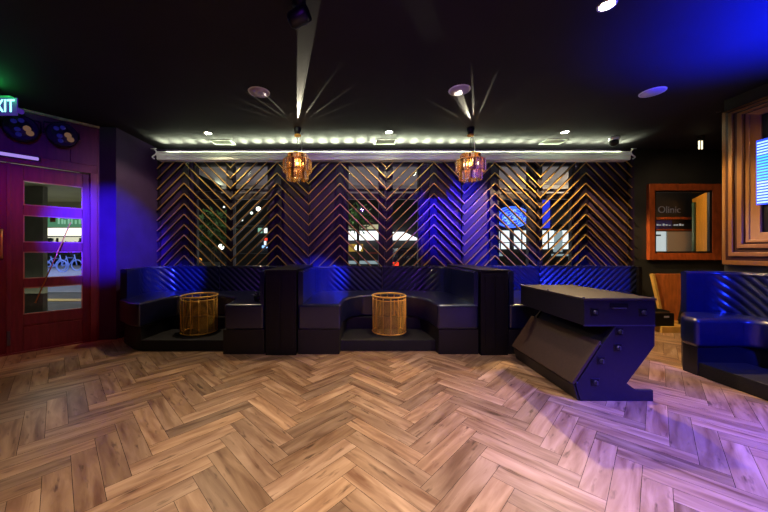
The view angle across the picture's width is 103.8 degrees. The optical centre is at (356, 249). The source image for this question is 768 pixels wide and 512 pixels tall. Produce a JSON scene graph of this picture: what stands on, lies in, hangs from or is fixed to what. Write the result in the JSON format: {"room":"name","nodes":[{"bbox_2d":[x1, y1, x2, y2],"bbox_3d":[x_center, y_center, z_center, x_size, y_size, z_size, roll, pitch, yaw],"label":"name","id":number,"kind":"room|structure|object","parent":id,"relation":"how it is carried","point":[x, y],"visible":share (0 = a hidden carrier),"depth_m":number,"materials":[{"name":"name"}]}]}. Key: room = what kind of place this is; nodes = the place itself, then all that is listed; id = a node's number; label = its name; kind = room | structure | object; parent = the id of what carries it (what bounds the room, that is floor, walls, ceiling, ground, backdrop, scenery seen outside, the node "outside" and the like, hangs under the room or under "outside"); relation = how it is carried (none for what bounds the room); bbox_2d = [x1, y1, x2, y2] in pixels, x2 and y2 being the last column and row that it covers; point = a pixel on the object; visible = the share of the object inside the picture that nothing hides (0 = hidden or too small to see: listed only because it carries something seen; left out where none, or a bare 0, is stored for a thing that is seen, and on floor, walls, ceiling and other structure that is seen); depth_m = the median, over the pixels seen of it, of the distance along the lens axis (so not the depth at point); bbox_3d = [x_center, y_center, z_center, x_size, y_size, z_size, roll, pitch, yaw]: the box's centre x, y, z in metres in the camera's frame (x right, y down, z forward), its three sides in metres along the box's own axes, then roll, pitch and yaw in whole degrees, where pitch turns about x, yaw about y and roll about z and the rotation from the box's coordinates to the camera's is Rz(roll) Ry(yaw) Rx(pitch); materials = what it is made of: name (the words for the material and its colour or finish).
{"room":"entertainment venue","nodes":[
{"label":"entertainment venue","id":0,"kind":"room"},
{"bbox_2d":[0,112,98,339],"bbox_3d":[-4.990,-0.240,3.053,0.140,3.080,3.600,0,0,43],"label":"wall","id":1,"kind":"structure","parent":0,"point":[42,147],"depth_m":3.91,"materials":[{"name":"purple paint"}]},
{"bbox_2d":[0,162,5,354],"bbox_3d":[-4.588,0.105,3.389,0.147,2.370,0.840,0,0,43],"label":"door","id":2,"kind":"structure","parent":1,"relation":"in","point":[2,164],"depth_m":3.69,"materials":[{"name":"red wood"}]},
{"bbox_2d":[0,151,40,161],"bbox_3d":[-4.358,-1.165,3.558,0.045,0.060,0.840,0,0,43],"label":"light bar","id":3,"kind":"object","parent":1,"relation":"attached to","point":[2,153],"visible":1,"depth_m":3.73,"materials":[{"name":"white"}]},
{"bbox_2d":[0,113,41,141],"bbox_3d":[-4.167,-1.510,3.722,0.186,0.340,0.356,0,0,43],"label":"lamp","id":4,"kind":"object","parent":1,"relation":"attached to","point":[21,128],"visible":0.98,"depth_m":3.67,"materials":[{"name":"black metal"}]},
{"bbox_2d":[0,161,87,201],"bbox_3d":[-7.684,-1.370,5.082,7.633,0.100,6.237,0,0,0],"label":"trim","id":5,"kind":"structure","parent":1,"relation":"attached to","point":[56,193],"depth_m":6.89,"materials":[{"name":"paint"}]},
{"bbox_2d":[48,202,80,207],"bbox_3d":[-9.100,-1.312,8.300,7.800,0.576,0.200,0,0,0],"label":"trim","id":6,"kind":"structure","parent":5,"relation":"attached to","point":[58,204],"depth_m":8.20,"materials":[{"name":"green paint"}]},
{"bbox_2d":[0,340,89,356],"bbox_3d":[-4.384,1.301,3.704,0.150,0.038,1.780,0,0,43],"label":"trim","id":7,"kind":"structure","parent":1,"relation":"attached to","point":[50,347],"depth_m":3.92,"materials":[{"name":"red wood"}]},
{"bbox_2d":[6,162,89,353],"bbox_3d":[-4.060,0.105,3.991,0.109,2.370,0.790,0,0,43],"label":"door","id":8,"kind":"structure","parent":1,"relation":"in","point":[24,331],"depth_m":3.91,"materials":[{"name":"red wood"}]},
{"bbox_2d":[0,156,97,341],"bbox_3d":[-4.325,0.050,3.650,0.030,2.500,1.780,0,0,43],"label":"trim","id":9,"kind":"structure","parent":1,"relation":"attached to","point":[92,170],"depth_m":4.25,"materials":[{"name":"red wood"}]},
{"bbox_2d":[18,107,99,128],"bbox_3d":[-4.894,-1.762,3.032,0.030,0.035,3.500,0,0,43],"label":"trim","id":10,"kind":"structure","parent":1,"relation":"attached to","point":[25,110],"depth_m":4.01,"materials":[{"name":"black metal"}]},
{"bbox_2d":[43,120,79,147],"bbox_3d":[-3.920,-1.530,3.990,0.186,0.340,0.356,0,0,43],"label":"lamp","id":11,"kind":"object","parent":1,"relation":"attached to","point":[61,134],"visible":1,"depth_m":3.94,"materials":[{"name":"black metal"}]},
{"bbox_2d":[71,123,97,165],"bbox_3d":[-3.821,-1.470,4.205,0.020,0.540,0.280,0,0,43],"label":"wall","id":12,"kind":"structure","parent":1,"relation":"attached to","point":[85,151],"depth_m":4.21,"materials":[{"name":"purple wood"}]},
{"bbox_2d":[99,127,117,339],"bbox_3d":[-3.659,-0.240,4.391,0.318,3.080,0.107,0,0,-7],"label":"wall","id":13,"kind":"structure","parent":0,"point":[108,136],"depth_m":4.34,"materials":[{"name":"paint"}]},
{"bbox_2d":[118,129,158,338],"bbox_3d":[-3.560,-0.240,4.850,0.120,3.080,0.900,0,0,0],"label":"wall","id":14,"kind":"structure","parent":0,"point":[137,169],"depth_m":4.76,"materials":[{"name":"paint"}]},
{"bbox_2d":[119,330,123,337],"bbox_3d":[-3.493,1.250,4.860,0.015,0.100,0.880,0,0,0],"label":"baseboard","id":15,"kind":"structure","parent":14,"relation":"attached to","point":[121,333],"depth_m":4.44,"materials":[{"name":"black"}]},
{"bbox_2d":[0,324,767,511],"bbox_3d":[0.350,1.301,1.410,13.700,0.002,8.020,0,0,0],"label":"floor","id":16,"kind":"structure","parent":0,"point":[100,425],"depth_m":2.07,"materials":[{"name":"brown wood"}]},
{"bbox_2d":[120,266,280,353],"bbox_3d":[-2.283,0.781,4.400,2.265,1.037,1.360,0,0,0],"label":"banquette","id":17,"kind":"object","parent":16,"relation":"on","point":[149,296],"visible":0.69,"depth_m":4.18,"materials":[{"name":"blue leather"}]},
{"bbox_2d":[179,292,218,335],"bbox_3d":[-2.242,0.895,4.270,0.494,0.523,0.494,0,0,0],"label":"table","id":18,"kind":"object","parent":17,"relation":"on","point":[206,302],"visible":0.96,"depth_m":4.12,"materials":[{"name":"gold metal"}]},
{"bbox_2d":[252,291,259,300],"bbox_3d":[-1.323,0.604,3.985,0.162,0.140,0.134,0,0,11],"label":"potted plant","id":19,"kind":"object","parent":17,"relation":"on","point":[257,295],"visible":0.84,"depth_m":3.94,"materials":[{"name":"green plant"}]},
{"bbox_2d":[265,264,312,354],"bbox_3d":[-0.940,0.772,4.385,0.386,1.055,1.400,0,0,0],"label":"divider","id":20,"kind":"object","parent":16,"relation":"on","point":[282,328],"visible":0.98,"depth_m":3.69,"materials":[{"name":"laminate"}]},
{"bbox_2d":[298,266,477,353],"bbox_3d":[0.390,0.781,4.390,2.250,1.037,1.340,0,0,0],"label":"banquette","id":21,"kind":"object","parent":16,"relation":"on","point":[335,302],"visible":1,"depth_m":4.12,"materials":[{"name":"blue leather"}]},
{"bbox_2d":[372,292,405,335],"bbox_3d":[0.456,0.895,4.270,0.494,0.523,0.494,0,0,0],"label":"table","id":22,"kind":"object","parent":21,"relation":"on","point":[380,297],"visible":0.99,"depth_m":4.11,"materials":[{"name":"brown wood"}]},
{"bbox_2d":[447,264,508,354],"bbox_3d":[1.696,0.772,4.385,0.344,1.055,1.400,0,0,0],"label":"divider","id":23,"kind":"object","parent":16,"relation":"on","point":[492,328],"visible":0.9,"depth_m":3.69,"materials":[{"name":"laminate"}]},
{"bbox_2d":[483,266,641,353],"bbox_3d":[3.304,0.781,4.405,2.828,1.037,1.370,0,0,0],"label":"banquette","id":24,"kind":"object","parent":16,"relation":"on","point":[623,279],"visible":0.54,"depth_m":5.00,"materials":[{"name":"blue leather"}]},
{"bbox_2d":[512,284,656,400],"bbox_3d":[2.210,0.852,3.068,0.728,0.896,1.036,0,0,0],"label":"table","id":25,"kind":"object","parent":16,"relation":"on","point":[588,342],"visible":1,"depth_m":2.60,"materials":[{"name":"black metal"}]},
{"bbox_2d":[650,274,680,332],"bbox_3d":[5.051,0.845,4.925,0.547,0.910,0.450,0,0,0],"label":"stand","id":26,"kind":"object","parent":16,"relation":"on","point":[666,287],"visible":0.7,"depth_m":4.90,"materials":[{"name":"brown wood"}]},
{"bbox_2d":[655,312,673,325],"bbox_3d":[4.842,1.097,4.788,0.307,0.205,0.144,0,0,0],"label":"box","id":27,"kind":"object","parent":26,"relation":"on","point":[661,318],"visible":0.7,"depth_m":4.72,"materials":[{"name":"black metal"}]},
{"bbox_2d":[655,324,680,332],"bbox_3d":[4.983,1.251,4.790,0.412,0.098,0.180,0,0,0],"label":"shelf","id":28,"kind":"object","parent":26,"relation":"attached to","point":[676,328],"depth_m":4.70,"materials":[{"name":"brown wood"}]},
{"bbox_2d":[681,271,767,400],"bbox_3d":[3.870,0.771,2.410,0.819,1.057,2.220,0,0,0],"label":"banquette","id":29,"kind":"object","parent":16,"relation":"on","point":[724,317],"visible":1,"depth_m":3.10,"materials":[{"name":"blue leather"}]},
{"bbox_2d":[0,0,767,148],"bbox_3d":[0.463,-1.830,1.410,13.475,0.100,8.020,0,0,0],"label":"ceiling","id":30,"kind":"structure","parent":0,"point":[165,74],"depth_m":2.91,"materials":[{"name":"black paint"}]},
{"bbox_2d":[0,89,23,115],"bbox_3d":[-4.045,-1.630,3.440,0.620,0.300,0.320,0,0,0],"label":"exit sign","id":31,"kind":"object","parent":30,"relation":"hanging from","point":[8,104],"visible":1,"depth_m":3.29,"materials":[{"name":"green plastic"}]},
{"bbox_2d":[210,140,235,144],"bbox_3d":[-2.208,-1.771,4.944,0.340,0.018,0.220,0,0,0],"label":"ceiling vent","id":32,"kind":"object","parent":30,"relation":"in","point":[216,142],"visible":1,"depth_m":4.92,"materials":[{"name":"grey"}]},
{"bbox_2d":[248,86,269,97],"bbox_3d":[-1.104,-1.776,3.380,0.238,0.009,0.238,0,0,0],"label":"ceiling speaker","id":33,"kind":"object","parent":30,"relation":"attached to","point":[256,91],"visible":1,"depth_m":3.37},
{"bbox_2d":[249,88,268,96],"bbox_3d":[-1.104,-1.775,3.380,0.208,0.006,0.208,0,0,0],"label":"grille","id":34,"kind":"object","parent":33,"relation":"attached to","point":[257,92],"depth_m":3.38,"materials":[{"name":"grey metal"}]},
{"bbox_2d":[283,127,311,182],"bbox_3d":[-0.869,-1.393,4.380,0.424,0.774,0.422,0,0,0],"label":"chandelier","id":35,"kind":"object","parent":30,"relation":"hanging from","point":[299,167],"visible":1,"depth_m":4.25,"materials":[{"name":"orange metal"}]},
{"bbox_2d":[287,0,311,29],"bbox_3d":[-0.415,-1.691,2.162,0.179,0.178,0.120,0,0,0],"label":"ceiling spotlight","id":36,"kind":"object","parent":30,"relation":"attached to","point":[299,16],"visible":1,"depth_m":2.12,"materials":[{"name":"black metal"}]},
{"bbox_2d":[374,139,395,144],"bbox_3d":[0.459,-1.771,4.922,0.340,0.018,0.220,0,0,0],"label":"ceiling vent","id":37,"kind":"object","parent":30,"relation":"in","point":[377,141],"visible":1,"depth_m":4.92,"materials":[{"name":"grey metal"}]},
{"bbox_2d":[448,84,470,95],"bbox_3d":[1.140,-1.776,3.337,0.238,0.009,0.238,0,0,0],"label":"ceiling speaker","id":38,"kind":"object","parent":30,"relation":"attached to","point":[461,89],"visible":1,"depth_m":3.32},
{"bbox_2d":[450,86,468,94],"bbox_3d":[1.140,-1.775,3.337,0.208,0.006,0.208,0,0,0],"label":"grille","id":39,"kind":"object","parent":38,"relation":"attached to","point":[455,90],"depth_m":3.33,"materials":[{"name":"white metal"}]},
{"bbox_2d":[455,127,485,182],"bbox_3d":[1.657,-1.393,4.380,0.424,0.774,0.422,0,0,0],"label":"chandelier","id":40,"kind":"object","parent":30,"relation":"hanging from","point":[467,167],"visible":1,"depth_m":4.25,"materials":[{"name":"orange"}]},
{"bbox_2d":[539,139,567,144],"bbox_3d":[3.216,-1.771,4.922,0.340,0.018,0.220,0,0,0],"label":"ceiling vent","id":41,"kind":"object","parent":30,"relation":"in","point":[547,141],"visible":1,"depth_m":4.91,"materials":[{"name":"grey metal"}]},
{"bbox_2d":[596,0,617,11],"bbox_3d":[1.816,-1.776,2.180,0.124,0.007,0.124,0,0,0],"label":"recessed light","id":42,"kind":"object","parent":30,"relation":"in","point":[606,5],"visible":1,"depth_m":2.18,"materials":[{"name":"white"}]},
{"bbox_2d":[608,136,619,146],"bbox_3d":[4.085,-1.713,4.768,0.144,0.134,0.144,0,0,0],"label":"dome camera","id":43,"kind":"object","parent":30,"relation":"attached to","point":[613,141],"visible":1,"depth_m":4.73,"materials":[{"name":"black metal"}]},
{"bbox_2d":[638,86,667,97],"bbox_3d":[3.329,-1.776,3.380,0.238,0.009,0.238,0,0,0],"label":"ceiling speaker","id":44,"kind":"object","parent":30,"relation":"attached to","point":[654,91],"visible":1,"depth_m":3.37},
{"bbox_2d":[640,88,665,96],"bbox_3d":[3.329,-1.775,3.380,0.208,0.006,0.208,0,0,0],"label":"grille","id":45,"kind":"object","parent":44,"relation":"attached to","point":[651,92],"depth_m":3.38,"materials":[{"name":"metal"}]},
{"bbox_2d":[697,135,704,148],"bbox_3d":[5.381,-1.680,4.700,0.080,0.200,0.080,0,0,0],"label":"lamp","id":46,"kind":"object","parent":30,"relation":"hanging from","point":[702,136],"visible":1,"depth_m":4.69,"materials":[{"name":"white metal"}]},
{"bbox_2d":[159,149,723,317],"bbox_3d":[1.790,-0.240,5.360,10.820,3.080,0.120,0,0,0],"label":"wall","id":47,"kind":"structure","parent":0,"point":[650,166],"depth_m":5.30,"materials":[{"name":"paint"}]},
{"bbox_2d":[194,163,269,265],"bbox_3d":[-2.213,-0.595,5.355,1.352,1.890,0.090,0,0,0],"label":"window","id":48,"kind":"structure","parent":47,"relation":"in","point":[197,190],"depth_m":5.31,"materials":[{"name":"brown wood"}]},
{"bbox_2d":[346,163,420,265],"bbox_3d":[0.466,-0.595,5.355,1.330,1.890,0.090,0,0,0],"label":"window","id":49,"kind":"structure","parent":47,"relation":"in","point":[415,196],"depth_m":5.31,"materials":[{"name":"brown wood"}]},
{"bbox_2d":[199,167,567,184],"bbox_3d":[1.450,-1.760,6.715,10.100,0.080,2.570,0,0,0],"label":"trim","id":50,"kind":"structure","parent":47,"relation":"attached to","point":[207,170],"depth_m":6.93,"materials":[{"name":"grey glass"}]},
{"bbox_2d":[221,185,567,192],"bbox_3d":[1.450,-1.620,8.035,10.100,0.360,0.170,0,0,0],"label":"trim","id":51,"kind":"structure","parent":47,"relation":"attached to","point":[222,186],"depth_m":7.95,"materials":[{"name":"grey paint"}]},
{"bbox_2d":[157,160,632,265],"bbox_3d":[0.652,-0.604,5.256,8.315,1.949,0.084,0,0,0],"label":"screen","id":52,"kind":"object","parent":47,"relation":"attached to","point":[583,178],"visible":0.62,"depth_m":5.23,"materials":[{"name":"gold metal"}]},
{"bbox_2d":[151,148,636,161],"bbox_3d":[0.616,-1.616,5.108,8.158,0.190,0.164,0,0,0],"label":"trough","id":53,"kind":"object","parent":52,"relation":"attached to","point":[163,156],"visible":1,"depth_m":5.05,"materials":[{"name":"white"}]},
{"bbox_2d":[497,163,573,265],"bbox_3d":[3.161,-0.595,5.355,1.382,1.890,0.090,0,0,0],"label":"window","id":54,"kind":"structure","parent":47,"relation":"in","point":[529,182],"depth_m":5.31,"materials":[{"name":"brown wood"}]},
{"bbox_2d":[646,184,721,259],"bbox_3d":[5.742,-0.492,5.289,1.268,1.335,0.094,0,0,0],"label":"window","id":55,"kind":"structure","parent":47,"relation":"in","point":[714,191],"depth_m":5.26,"materials":[{"name":"orange wood"}]},
{"bbox_2d":[724,83,767,273],"bbox_3d":[4.450,-0.240,0.489,0.140,3.080,6.178,0,0,0],"label":"wall","id":56,"kind":"structure","parent":0,"point":[759,92],"depth_m":3.37,"materials":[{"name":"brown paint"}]},
{"bbox_2d":[716,96,767,265],"bbox_3d":[4.335,-0.744,2.728,0.090,1.827,1.755,0,0,0],"label":"frame","id":57,"kind":"object","parent":56,"relation":"attached to","point":[744,222],"visible":0.99,"depth_m":3.35,"materials":[{"name":"brown wood"}]},
{"bbox_2d":[756,138,767,204],"bbox_3d":[4.352,-0.837,2.913,0.032,0.698,0.727,0,0,0],"label":"led screen","id":58,"kind":"object","parent":56,"relation":"attached to","point":[761,145],"visible":1,"depth_m":3.21,"materials":[{"name":"blue"}]},
{"label":"outside","id":59,"kind":"structure","parent":0,"visible":0},
{"bbox_2d":[48,262,80,310],"bbox_3d":[-25.500,1.380,19.000,69.000,0.120,42.000,0,0,0],"label":"road","id":60,"kind":"structure","parent":59,"point":[52,305],"depth_m":7.69,"materials":[{"name":"grey asphalt"}]},
{"bbox_2d":[25,186,47,312],"bbox_3d":[-6.727,0.000,6.250,0.475,2.640,0.100,0,0,0],"label":"pillar","id":61,"kind":"structure","parent":60,"relation":"on","point":[36,228],"depth_m":6.20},
{"bbox_2d":[48,238,58,265],"bbox_3d":[-24.640,0.159,24.014,1.870,2.322,1.476,0,0,0],"label":"bush","id":62,"kind":"object","parent":60,"relation":"on","point":[49,240],"visible":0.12,"depth_m":23.96,"materials":[{"name":"green plant"}]},
{"bbox_2d":[48,217,80,261],"bbox_3d":[-27.040,-2.513,25.950,18.200,7.107,0.900,0,0,0],"label":"building","id":63,"kind":"structure","parent":60,"relation":"on","point":[57,227],"depth_m":25.80,"materials":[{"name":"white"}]},
{"bbox_2d":[48,228,80,235],"bbox_3d":[-23.375,-1.551,25.650,6.460,0.638,0.300,0,0,0],"label":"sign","id":64,"kind":"object","parent":63,"relation":"attached to","point":[51,231],"depth_m":25.50,"materials":[{"name":"white"}]},
{"bbox_2d":[48,265,80,292],"bbox_3d":[-27.600,1.308,17.350,44.800,0.025,16.300,0,0,0],"label":"sidewalk","id":65,"kind":"structure","parent":60,"relation":"on","point":[53,272],"depth_m":15.23,"materials":[{"name":"grey concrete"}]},
{"bbox_2d":[48,255,68,271],"bbox_3d":[-17.675,0.794,17.500,1.712,1.033,0.403,0,0,0],"label":"bicycle","id":66,"kind":"object","parent":65,"relation":"on","point":[57,262],"visible":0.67,"depth_m":17.48,"materials":[{"name":"blue metal"}]},
{"bbox_2d":[55,254,80,269],"bbox_3d":[-18.240,0.794,19.000,1.712,1.033,0.403,0,0,0],"label":"bicycle","id":67,"kind":"object","parent":65,"relation":"on","point":[73,260],"visible":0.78,"depth_m":18.98,"materials":[{"name":"blue metal"}]},
{"bbox_2d":[48,299,80,300],"bbox_3d":[-17.600,1.313,7.875,24.800,0.010,0.350,0,0,0],"label":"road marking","id":68,"kind":"structure","parent":60,"relation":"on","point":[48,299],"depth_m":7.85,"materials":[{"name":"brown"}]},
{"bbox_2d":[59,241,73,265],"bbox_3d":[-23.325,0.295,23.979,1.059,2.051,1.027,0,0,35],"label":"bush","id":69,"kind":"object","parent":60,"relation":"on","point":[65,253],"visible":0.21,"depth_m":23.94,"materials":[{"name":"green plant"}]},
{"bbox_2d":[71,240,80,265],"bbox_3d":[-22.089,0.239,23.966,1.407,2.161,1.158,0,0,0],"label":"bush","id":70,"kind":"object","parent":60,"relation":"on","point":[77,253],"visible":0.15,"depth_m":23.84,"materials":[{"name":"green plant"}]},
{"bbox_2d":[199,206,237,265],"bbox_3d":[-4.154,0.034,8.608,1.383,2.572,1.046,0,0,0],"label":"shrub","id":71,"kind":"object","parent":60,"relation":"on","point":[211,215],"visible":0.63,"depth_m":8.47,"materials":[{"name":"green plant"}]},
{"bbox_2d":[218,244,223,265],"bbox_3d":[-4.760,0.557,10.500,0.200,1.525,0.200,0,0,0],"label":"globe lamp","id":72,"kind":"object","parent":60,"relation":"on","point":[220,245],"visible":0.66,"depth_m":10.47,"materials":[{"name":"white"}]},
{"bbox_2d":[199,175,266,265],"bbox_3d":[-5.330,-1.300,13.150,7.280,6.067,0.500,0,0,0],"label":"building","id":73,"kind":"structure","parent":60,"relation":"on","point":[210,183],"depth_m":13.00,"materials":[{"name":"black"}]},
{"bbox_2d":[236,225,264,226],"bbox_3d":[-4.494,-1.043,12.950,1.935,0.064,0.100,0,0,0],"label":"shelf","id":74,"kind":"object","parent":73,"relation":"attached to","point":[237,225],"depth_m":12.90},
{"bbox_2d":[349,203,372,265],"bbox_3d":[0.005,-0.155,9.996,1.054,2.950,0.852,0,0,0],"label":"tree","id":75,"kind":"object","parent":60,"relation":"on","point":[360,219],"visible":0.72,"depth_m":9.96,"materials":[{"name":"green plant"}]},
{"bbox_2d":[349,200,416,265],"bbox_3d":[1.423,-1.400,14.000,6.300,6.533,0.800,0,0,0],"label":"building","id":76,"kind":"structure","parent":60,"relation":"on","point":[408,203],"depth_m":14.00,"materials":[{"name":"black"}]},
{"bbox_2d":[349,231,377,239],"bbox_3d":[0.126,-0.662,13.800,1.804,0.411,0.200,0,0,0],"label":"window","id":77,"kind":"structure","parent":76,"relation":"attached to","point":[374,233],"depth_m":13.70,"materials":[{"name":"white"}]},
{"bbox_2d":[393,232,416,239],"bbox_3d":[2.260,-0.639,13.800,1.324,0.365,0.200,0,0,0],"label":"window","id":78,"kind":"structure","parent":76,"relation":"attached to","point":[406,236],"depth_m":13.70,"materials":[{"name":"white"}]},
{"bbox_2d":[393,248,416,265],"bbox_3d":[1.853,0.630,11.585,1.840,1.380,3.430,0,0,0],"label":"parked car","id":79,"kind":"object","parent":60,"relation":"on","point":[401,251],"visible":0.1,"depth_m":9.90,"materials":[{"name":"grey paint"}]},
{"bbox_2d":[499,200,567,265],"bbox_3d":[7.680,-1.200,12.150,7.280,5.600,0.500,0,0,0],"label":"building","id":80,"kind":"structure","parent":60,"relation":"on","point":[519,203],"depth_m":11.98,"materials":[{"name":"black"}]},
{"bbox_2d":[692,202,695,250],"bbox_3d":[7.077,0.150,6.300,0.055,2.300,0.055,0,0,23],"label":"pipe","id":81,"kind":"object","parent":60,"relation":"on","point":[693,203],"visible":0.35,"depth_m":6.28,"materials":[{"name":"green"}]},
{"bbox_2d":[692,193,706,250],"bbox_3d":[7.853,0.034,6.726,2.264,2.532,0.502,0,0,-39],"label":"panel","id":82,"kind":"object","parent":60,"relation":"on","point":[701,201],"visible":0.11,"depth_m":6.65,"materials":[{"name":"orange wood"}]},
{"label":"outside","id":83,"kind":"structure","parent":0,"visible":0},
{"bbox_2d":[499,206,525,227],"bbox_3d":[5.961,-1.265,11.531,1.333,0.840,0.098,0,0,0],"label":"sign","id":84,"kind":"object","parent":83,"point":[515,209],"visible":0.6,"depth_m":11.54,"materials":[{"name":"blue"}]},
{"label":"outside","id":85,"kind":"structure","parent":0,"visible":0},
{"bbox_2d":[656,193,703,250],"bbox_3d":[7.622,-0.617,7.410,2.269,3.700,0.180,0,0,0],"label":"wall","id":86,"kind":"structure","parent":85,"point":[673,210],"depth_m":7.39,"materials":[{"name":"grey paint"}]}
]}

